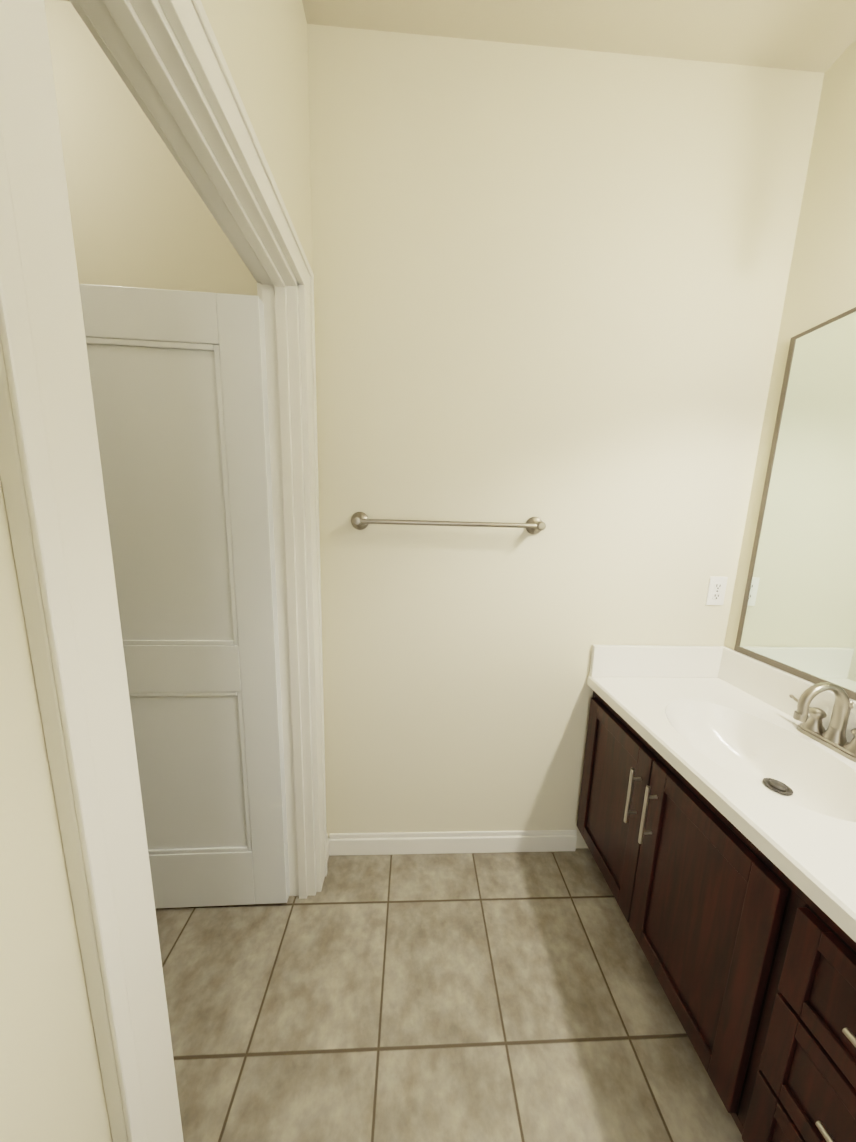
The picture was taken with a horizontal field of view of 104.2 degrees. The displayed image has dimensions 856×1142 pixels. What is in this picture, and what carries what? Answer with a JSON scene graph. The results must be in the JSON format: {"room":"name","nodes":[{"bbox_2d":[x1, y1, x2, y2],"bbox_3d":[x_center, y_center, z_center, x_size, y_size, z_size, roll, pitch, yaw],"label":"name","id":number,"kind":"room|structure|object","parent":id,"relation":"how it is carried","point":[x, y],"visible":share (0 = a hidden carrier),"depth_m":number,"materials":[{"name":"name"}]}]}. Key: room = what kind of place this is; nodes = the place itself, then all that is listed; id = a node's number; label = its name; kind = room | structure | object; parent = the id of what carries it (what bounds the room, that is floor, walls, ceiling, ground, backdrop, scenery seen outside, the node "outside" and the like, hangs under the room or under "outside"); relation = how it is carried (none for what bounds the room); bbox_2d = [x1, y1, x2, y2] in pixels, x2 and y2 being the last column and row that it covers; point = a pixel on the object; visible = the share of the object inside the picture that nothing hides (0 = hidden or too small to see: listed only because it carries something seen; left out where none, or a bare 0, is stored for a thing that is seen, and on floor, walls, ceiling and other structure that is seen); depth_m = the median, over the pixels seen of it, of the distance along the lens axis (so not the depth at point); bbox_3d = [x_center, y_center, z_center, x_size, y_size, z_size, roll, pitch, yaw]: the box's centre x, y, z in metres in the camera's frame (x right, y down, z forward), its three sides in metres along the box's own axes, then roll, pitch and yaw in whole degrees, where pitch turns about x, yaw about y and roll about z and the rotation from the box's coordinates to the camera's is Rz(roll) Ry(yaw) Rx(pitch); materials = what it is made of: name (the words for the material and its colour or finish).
{"room":"bathroom","nodes":[
{"label":"bathroom","id":0,"kind":"room"},
{"bbox_2d":[0,0,312,1141],"bbox_3d":[-0.407,-0.046,0.233,0.100,2.886,1.990,1,9,-3],"label":"wall","id":1,"kind":"structure","parent":0,"point":[50,1082],"depth_m":0.33,"materials":[{"name":"beige paint"}]},
{"bbox_2d":[0,0,327,1141],"bbox_3d":[-0.438,0.227,0.765,0.148,2.177,0.869,1,9,-3],"label":"door frame","id":2,"kind":"structure","parent":1,"relation":"attached to","point":[166,58],"depth_m":0.38,"materials":[{"name":"white paint"}]},
{"bbox_2d":[79,284,289,908],"bbox_3d":[-0.848,0.228,1.078,0.700,2.030,0.035,1,9,-4],"label":"door leaf","id":3,"kind":"structure","parent":1,"relation":"in","point":[179,387],"depth_m":1.04,"materials":[{"name":"white paint"}]},
{"bbox_2d":[44,0,823,847],"bbox_3d":[-0.471,-0.212,1.263,3.400,2.886,0.100,1,9,-3],"label":"wall","id":4,"kind":"structure","parent":0,"point":[550,286],"depth_m":1.16,"materials":[{"name":"beige paint"}]},
{"bbox_2d":[351,512,545,533],"bbox_3d":[0.076,-0.172,1.201,0.716,0.066,0.081,1,9,-3],"label":"towel rail","id":5,"kind":"object","parent":4,"relation":"attached to","point":[362,521],"visible":1,"depth_m":1.17,"materials":[{"name":"silver metal"}]},
{"bbox_2d":[327,830,576,861],"bbox_3d":[0.110,1.186,1.448,1.096,0.100,0.026,1,9,-3],"label":"baseboard","id":6,"kind":"structure","parent":4,"relation":"attached to","point":[389,843],"depth_m":1.41,"materials":[{"name":"white paint"}]},
{"bbox_2d":[705,577,727,604],"bbox_3d":[1.148,0.080,1.324,0.070,0.115,0.008,1,9,-3],"label":"electrical outlet","id":7,"kind":"object","parent":4,"relation":"attached to","point":[716,590],"visible":1,"depth_m":1.32,"materials":[{"name":"white plastic"}]},
{"bbox_2d":[155,848,742,1141],"bbox_3d":[-0.418,1.409,0.466,3.500,0.060,2.190,1,9,-3],"label":"floor","id":8,"kind":"structure","parent":0,"point":[491,997],"depth_m":0.98,"materials":[{"name":"tile"}]},
{"bbox_2d":[577,645,855,1141],"bbox_3d":[0.950,0.898,0.466,0.582,1.023,1.937,1,9,-3],"label":"bathroom vanity","id":9,"kind":"object","parent":8,"relation":"on","point":[716,821],"visible":1,"depth_m":0.85,"materials":[{"name":"brown wood"}]},
{"bbox_2d":[789,682,855,766],"bbox_3d":[1.117,0.406,0.941,0.161,0.192,0.257,1,9,-3],"label":"faucet","id":10,"kind":"object","parent":9,"relation":"on","point":[824,721],"depth_m":0.95,"materials":[{"name":"silver metal"}]},
{"bbox_2d":[60,0,855,72],"bbox_3d":[-0.337,-1.500,0.003,3.500,0.060,2.190,1,9,-3],"label":"ceiling","id":11,"kind":"structure","parent":0,"point":[812,35],"depth_m":0.98,"materials":[{"name":"beige paint"}]},
{"bbox_2d":[724,39,855,649],"bbox_3d":[1.320,-0.011,0.312,0.100,2.886,2.190,1,9,-3],"label":"wall","id":12,"kind":"structure","parent":0,"point":[821,286],"depth_m":1.07,"materials":[{"name":"beige paint"}]},
{"bbox_2d":[734,307,855,700],"bbox_3d":[1.266,-0.095,0.313,0.010,1.122,1.850,1,9,-3],"label":"mirror","id":13,"kind":"object","parent":12,"relation":"attached to","point":[798,615],"visible":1,"depth_m":1.07,"materials":[{"name":"clear glass"}]}
]}

